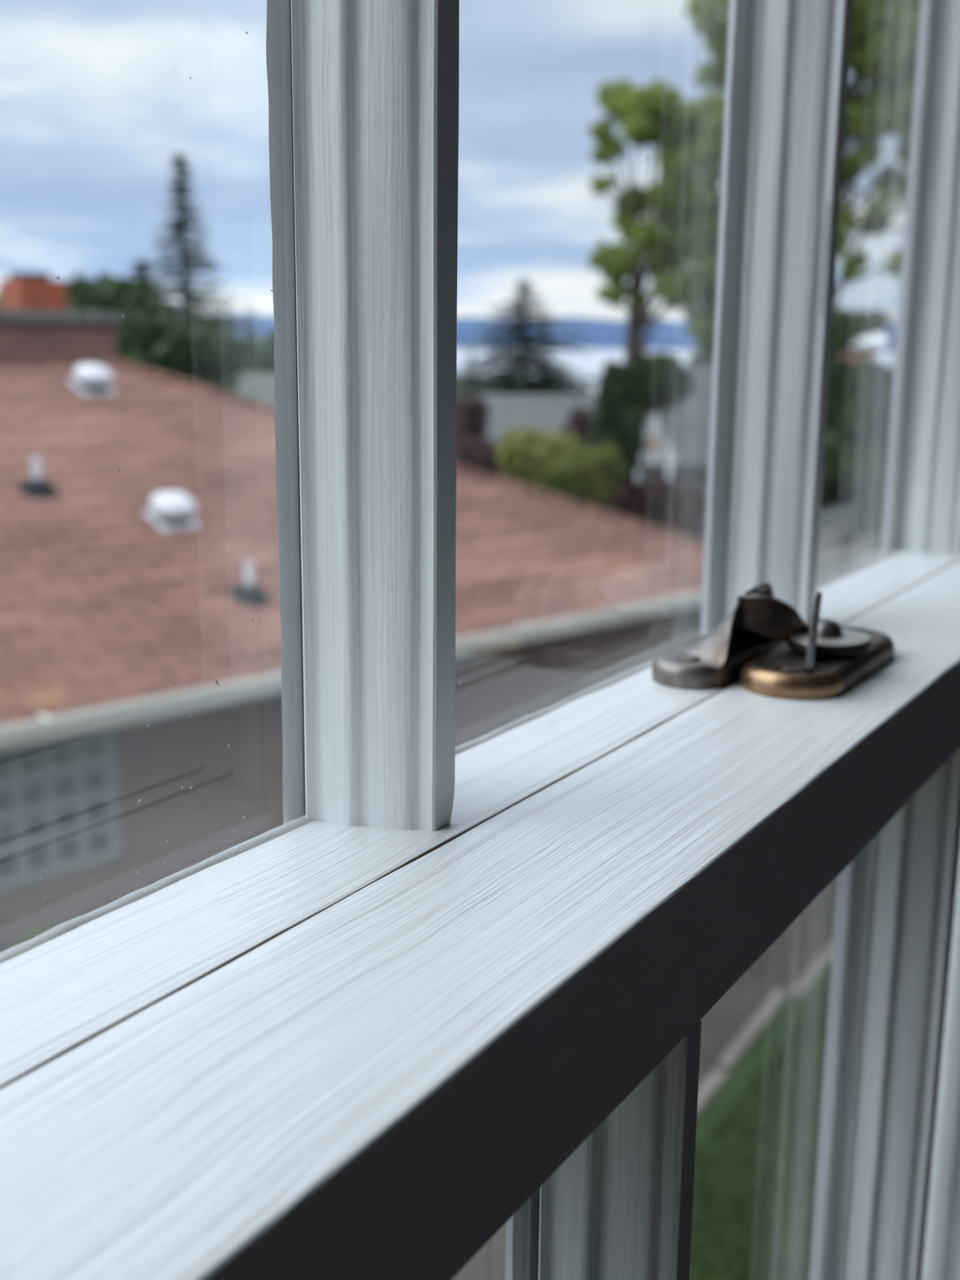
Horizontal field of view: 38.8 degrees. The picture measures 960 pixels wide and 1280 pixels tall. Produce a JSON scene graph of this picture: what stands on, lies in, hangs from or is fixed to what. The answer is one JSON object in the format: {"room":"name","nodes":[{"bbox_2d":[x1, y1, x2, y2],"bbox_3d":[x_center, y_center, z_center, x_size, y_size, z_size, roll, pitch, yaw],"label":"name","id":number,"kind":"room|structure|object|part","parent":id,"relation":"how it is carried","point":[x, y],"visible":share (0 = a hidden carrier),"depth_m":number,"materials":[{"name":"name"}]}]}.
{"room":"room by window","nodes":[
{"label":"room by window","id":0,"kind":"room"},
{"bbox_3d":[0.041,0.183,0.313,0.125,2.450,3.940,8,14,31],"label":"wall window","id":1,"kind":"structure","parent":0,"visible":0},
{"bbox_2d":[0,560,959,1279],"bbox_3d":[-0.044,0.041,0.138,0.114,1.350,1.262,8,14,31],"label":"window","id":2,"kind":"structure","parent":1,"relation":"attached to","point":[501,1026],"depth_m":0.18,"materials":[{"name":"white paint"}]},
{"bbox_2d":[735,591,894,700],"bbox_3d":[0.075,-0.004,0.302,0.024,0.022,0.060,8,14,31],"label":"sash lock","id":3,"kind":"object","parent":2,"relation":"attached to","point":[824,659],"visible":1,"depth_m":0.29,"materials":[{"name":"brown metal"}]},
{"bbox_3d":[0.076,0.004,0.303,0.022,0.005,0.060,8,14,31],"label":"plate","id":4,"kind":"part","parent":3,"relation":"part of","materials":[{"name":"brown metal"}]},
{"bbox_3d":[0.140,0.290,0.473,0.003,0.589,0.166,8,14,31],"label":"glass pane","id":5,"kind":"part","parent":2,"relation":"part of","materials":[{"name":"clear glass"}]},
{"bbox_2d":[0,0,959,1089],"bbox_3d":[-0.061,-0.263,0.073,0.039,0.669,1.242,8,14,31],"label":"window","id":6,"kind":"structure","parent":1,"relation":"attached to","point":[363,95],"depth_m":0.20,"materials":[{"name":"white paint"}]},
{"bbox_3d":[-0.065,0.053,0.141,0.039,0.024,1.242,8,14,31],"label":"meeting rail","id":7,"kind":"part","parent":6,"relation":"part of","materials":[{"name":"white paint"}]},
{"bbox_2d":[651,582,784,689],"bbox_3d":[0.055,-0.004,0.307,0.017,0.020,0.052,8,14,31],"label":"lock keeper","id":8,"kind":"object","parent":6,"relation":"attached to","point":[716,659],"visible":0.83,"depth_m":0.29,"materials":[{"name":"grey metal"}]},
{"bbox_2d":[658,582,773,668],"bbox_3d":[0.054,-0.005,0.303,0.015,0.015,0.039,8,14,31],"label":"hood","id":9,"kind":"object","parent":8,"relation":"attached to","point":[729,646],"depth_m":0.29,"materials":[{"name":"grey metal"}]},
{"bbox_3d":[0.055,0.003,0.309,0.017,0.005,0.052,8,14,31],"label":"plate","id":10,"kind":"part","parent":8,"relation":"part of","materials":[{"name":"grey metal"}]},
{"label":"outside","id":11,"kind":"structure","parent":0,"visible":0},
{"bbox_2d":[451,412,882,1279],"bbox_3d":[-34.755,-8.493,77.941,519.226,7.500,563.336,8,14,31],"label":"ground","id":12,"kind":"structure","parent":11,"point":[787,960],"depth_m":10.74,"materials":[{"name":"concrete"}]},
{"bbox_2d":[4,927,51,949],"bbox_3d":[-2.755,2.394,8.563,0.572,1.348,0.595,8,14,31],"label":"shrub","id":13,"kind":"object","parent":12,"relation":"on","point":[36,933],"visible":0.02,"depth_m":8.30,"materials":[{"name":"green plant"}]},
{"bbox_2d":[66,270,171,319],"bbox_3d":[-8.105,-4.989,30.627,3.576,6.434,2.762,8,14,31],"label":"broadleaf tree","id":14,"kind":"object","parent":12,"relation":"on","point":[107,294],"visible":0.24,"depth_m":29.14,"materials":[{"name":"green plant"}]},
{"bbox_2d":[127,259,189,315],"bbox_3d":[-12.724,-10.028,52.789,13.963,9.109,14.178,8,14,31],"label":"conifer","id":15,"kind":"object","parent":12,"relation":"on","point":[143,272],"visible":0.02,"depth_m":52.49,"materials":[{"name":"green plant"}]},
{"bbox_2d":[115,306,252,395],"bbox_3d":[-6.017,-3.546,26.198,3.030,5.537,3.239,2,12,5],"label":"broadleaf tree","id":16,"kind":"object","parent":12,"relation":"on","point":[193,348],"visible":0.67,"depth_m":24.75,"materials":[{"name":"green plant"}]},
{"bbox_2d":[140,153,267,339],"bbox_3d":[-8.905,-9.093,41.213,10.984,10.864,11.658,-9,15,-37],"label":"conifer","id":17,"kind":"object","parent":12,"relation":"on","point":[190,300],"visible":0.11,"depth_m":41.34,"materials":[{"name":"green plant"}]},
{"bbox_2d":[239,316,255,338],"bbox_3d":[-11.893,-13.423,69.919,5.121,6.201,4.975,-4,13,-22],"label":"conifer","id":18,"kind":"object","parent":12,"relation":"on","point":[247,325],"visible":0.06,"depth_m":69.13,"materials":[{"name":"green plant"}]},
{"bbox_2d":[231,372,275,406],"bbox_3d":[-4.984,-3.657,29.482,4.000,4.168,3.400,-1,12,-7],"label":"house","id":19,"kind":"structure","parent":12,"relation":"on","point":[260,387],"depth_m":28.50,"materials":[{"name":"grey"}]},
{"bbox_2d":[235,327,274,373],"bbox_3d":[-5.675,-5.262,34.688,3.534,5.295,2.764,8,14,31],"label":"broadleaf tree","id":20,"kind":"object","parent":12,"relation":"on","point":[260,350],"visible":0.24,"depth_m":33.22,"materials":[{"name":"green plant"}]},
{"bbox_2d":[0,271,704,952],"bbox_3d":[-7.258,-0.093,9.925,20.086,5.431,9.645,-11,17,-43],"label":"house","id":21,"kind":"structure","parent":12,"relation":"on","point":[545,593],"depth_m":10.33,"materials":[{"name":"brown"}]},
{"bbox_2d":[0,278,66,311],"bbox_3d":[-4.343,-3.348,13.260,0.480,0.300,0.450,-11,17,-43],"label":"chimney","id":22,"kind":"object","parent":21,"relation":"on","point":[15,294],"depth_m":13.09,"materials":[{"name":"orange brick"}]},
{"bbox_2d":[67,363,117,396],"bbox_3d":[-3.541,-2.379,12.463,0.372,0.290,0.402,8,14,31],"label":"roof vent","id":23,"kind":"object","parent":21,"relation":"attached to","point":[92,380],"depth_m":12.36,"materials":[{"name":"white metal"}]},
{"bbox_2d":[142,490,200,532],"bbox_3d":[-2.413,-1.016,10.680,0.372,0.290,0.402,8,14,31],"label":"roof vent","id":24,"kind":"object","parent":21,"relation":"attached to","point":[171,511],"depth_m":10.58,"materials":[{"name":"white metal"}]},
{"bbox_2d":[456,393,491,439],"bbox_3d":[-0.263,-2.320,24.060,0.881,4.049,0.802,3,12,11],"label":"shrub","id":25,"kind":"object","parent":12,"relation":"on","point":[473,413],"visible":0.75,"depth_m":23.48,"materials":[{"name":"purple plant"}]},
{"bbox_2d":[456,353,495,397],"bbox_3d":[-0.415,-13.457,74.864,5.739,4.412,5.810,8,14,31],"label":"conifer","id":26,"kind":"object","parent":12,"relation":"on","point":[471,357],"visible":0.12,"depth_m":74.42,"materials":[{"name":"green plant"}]},
{"bbox_2d":[456,434,501,479],"bbox_3d":[-0.049,-1.247,20.183,0.966,3.597,1.145,8,14,31],"label":"shrub","id":27,"kind":"object","parent":12,"relation":"on","point":[477,454],"visible":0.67,"depth_m":19.47,"materials":[{"name":"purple plant"}]},
{"bbox_2d":[456,371,579,398],"bbox_3d":[2.185,-15.690,88.329,8.831,3.308,5.621,8,14,31],"label":"broadleaf tree","id":28,"kind":"object","parent":12,"relation":"on","point":[460,378],"visible":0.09,"depth_m":87.81,"materials":[{"name":"green plant"}]},
{"bbox_2d":[456,279,600,401],"bbox_3d":[1.924,-11.838,60.543,11.273,8.079,10.840,-2,12,-12],"label":"conifer","id":29,"kind":"object","parent":12,"relation":"on","point":[522,382],"visible":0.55,"depth_m":60.03,"materials":[{"name":"green plant"}]},
{"bbox_2d":[492,425,577,491],"bbox_3d":[0.746,-1.124,19.192,1.259,3.794,1.417,8,14,31],"label":"shrub","id":30,"kind":"object","parent":12,"relation":"on","point":[523,455],"visible":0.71,"depth_m":18.46,"materials":[{"name":"green plant"}]},
{"bbox_2d":[478,394,639,508],"bbox_3d":[2.211,-6.186,43.622,6.200,3.275,6.500,1,12,0],"label":"house","id":31,"kind":"structure","parent":12,"relation":"on","point":[550,411],"depth_m":42.41,"materials":[{"name":"grey"}]},
{"bbox_2d":[560,404,594,446],"bbox_3d":[1.659,-2.006,23.044,0.698,3.905,0.743,8,14,31],"label":"shrub","id":32,"kind":"object","parent":12,"relation":"on","point":[580,419],"visible":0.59,"depth_m":22.53,"materials":[{"name":"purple plant"}]},
{"bbox_2d":[539,436,622,511],"bbox_3d":[1.312,-0.839,18.163,1.138,3.684,1.103,8,14,31],"label":"shrub","id":33,"kind":"object","parent":12,"relation":"on","point":[580,473],"visible":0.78,"depth_m":17.62,"materials":[{"name":"green plant"}]},
{"bbox_2d":[588,358,652,513],"bbox_3d":[2.180,-2.157,21.967,1.057,4.667,0.943,-4,13,-19],"label":"shrub","id":34,"kind":"object","parent":12,"relation":"on","point":[622,402],"visible":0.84,"depth_m":21.36,"materials":[{"name":"green plant"}]},
{"bbox_2d":[586,75,724,480],"bbox_3d":[3.224,-4.790,23.280,3.004,9.392,3.145,0,12,-1],"label":"broadleaf tree","id":35,"kind":"object","parent":12,"relation":"on","point":[650,115],"visible":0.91,"depth_m":22.17,"materials":[{"name":"green plant"}]},
{"bbox_2d":[611,475,706,537],"bbox_3d":[2.316,-0.512,17.632,1.198,3.292,1.438,8,14,31],"label":"shrub","id":36,"kind":"object","parent":12,"relation":"on","point":[677,508],"visible":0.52,"depth_m":16.91,"materials":[{"name":"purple plant"}]},
{"bbox_2d":[622,350,698,483],"bbox_3d":[3.201,-3.030,25.733,1.442,4.801,1.562,8,14,31],"label":"shrub","id":37,"kind":"object","parent":12,"relation":"on","point":[669,383],"visible":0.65,"depth_m":24.99,"materials":[{"name":"green plant"}]},
{"bbox_3d":[3.222,-2.724,25.738,0.634,4.201,0.368,12,17,43],"label":"stem","id":38,"kind":"part","parent":37,"relation":"part of","materials":[{"name":"plant"}]},
{"bbox_2d":[635,365,712,539],"bbox_3d":[4.996,-3.723,29.734,3.600,4.397,6.467,2,12,6],"label":"house","id":39,"kind":"structure","parent":12,"relation":"on","point":[686,462],"depth_m":28.46,"materials":[{"name":"grey"}]},
{"bbox_3d":[3.071,-2.837,26.874,0.100,1.320,0.100,2,12,6],"label":"porch post","id":40,"kind":"part","parent":39,"relation":"part of","materials":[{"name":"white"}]},
{"bbox_3d":[3.391,-3.866,26.554,0.244,0.318,0.015,2,12,6],"label":"gable panel","id":41,"kind":"part","parent":39,"relation":"part of","materials":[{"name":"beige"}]},
{"bbox_3d":[3.703,-2.817,26.812,0.100,1.320,0.100,2,12,6],"label":"porch post","id":42,"kind":"part","parent":39,"relation":"part of","materials":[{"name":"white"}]},
{"bbox_2d":[682,242,718,366],"bbox_3d":[6.328,-6.820,35.820,2.886,8.108,3.810,4,13,14],"label":"broadleaf tree","id":43,"kind":"object","parent":12,"relation":"on","point":[704,304],"visible":0.17,"depth_m":34.61,"materials":[{"name":"green plant"}]},
{"bbox_2d":[697,1069,726,1115],"bbox_3d":[1.286,3.032,8.612,0.091,0.095,1.250,8,14,31],"label":"edging stone","id":44,"kind":"object","parent":12,"relation":"on","point":[717,1079],"visible":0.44,"depth_m":8.92,"materials":[{"name":"grey stone"}]},
{"bbox_2d":[717,989,786,1072],"bbox_3d":[1.960,2.792,9.757,0.091,0.095,1.250,8,14,29],"label":"edging stone","id":45,"kind":"object","parent":12,"relation":"on","point":[777,1000],"visible":0.89,"depth_m":9.67,"materials":[{"name":"grey stone"}]},
{"bbox_2d":[688,963,831,1279],"bbox_3d":[5.554,2.142,13.152,2.420,0.062,25.000,8,14,31],"label":"lawn base","id":46,"kind":"structure","parent":12,"relation":"on","point":[764,1046],"depth_m":8.33,"materials":[{"name":"green plant"}]},
{"bbox_2d":[688,981,830,1279],"bbox_3d":[2.436,3.081,8.356,1.966,0.075,6.302,8,14,31],"label":"grass","id":47,"kind":"structure","parent":46,"relation":"on","point":[757,1193],"depth_m":8.13,"materials":[{"name":"green plant"}]},
{"bbox_2d":[790,939,833,1000],"bbox_3d":[2.693,2.579,10.775,0.090,0.095,1.250,8,14,30],"label":"edging stone","id":48,"kind":"object","parent":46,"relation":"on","point":[810,978],"visible":0.56,"depth_m":10.54,"materials":[{"name":"grey stone"}]},
{"bbox_2d":[684,0,920,306],"bbox_3d":[4.999,-4.723,19.795,4.233,10.770,3.324,3,13,12],"label":"broadleaf tree","id":49,"kind":"object","parent":12,"relation":"on","point":[883,40],"visible":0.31,"depth_m":18.30,"materials":[{"name":"green plant"}]},
{"bbox_2d":[819,303,893,577],"bbox_3d":[5.074,-1.721,18.503,2.785,5.447,3.343,2,12,5],"label":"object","id":50,"kind":"object","parent":12,"relation":"on","point":[860,397],"visible":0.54,"depth_m":17.34,"materials":[{"name":"green plant"}]},
{"bbox_2d":[840,332,888,434],"bbox_3d":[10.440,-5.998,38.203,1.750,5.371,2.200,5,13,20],"label":"house","id":51,"kind":"structure","parent":12,"relation":"on","point":[855,353],"depth_m":37.03,"materials":[{"name":"white"}]},
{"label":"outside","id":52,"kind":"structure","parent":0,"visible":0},
{"bbox_2d":[169,311,897,351],"bbox_3d":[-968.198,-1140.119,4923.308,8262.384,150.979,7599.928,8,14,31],"label":"hills","id":53,"kind":"structure","parent":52,"point":[602,333],"depth_m":5961.48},
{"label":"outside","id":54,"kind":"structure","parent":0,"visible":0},
{"bbox_2d":[456,346,895,395],"bbox_3d":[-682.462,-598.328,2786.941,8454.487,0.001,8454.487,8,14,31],"label":"water","id":55,"kind":"structure","parent":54,"point":[593,362],"depth_m":1388.25,"materials":[{"name":"grey liquid"}]}
]}

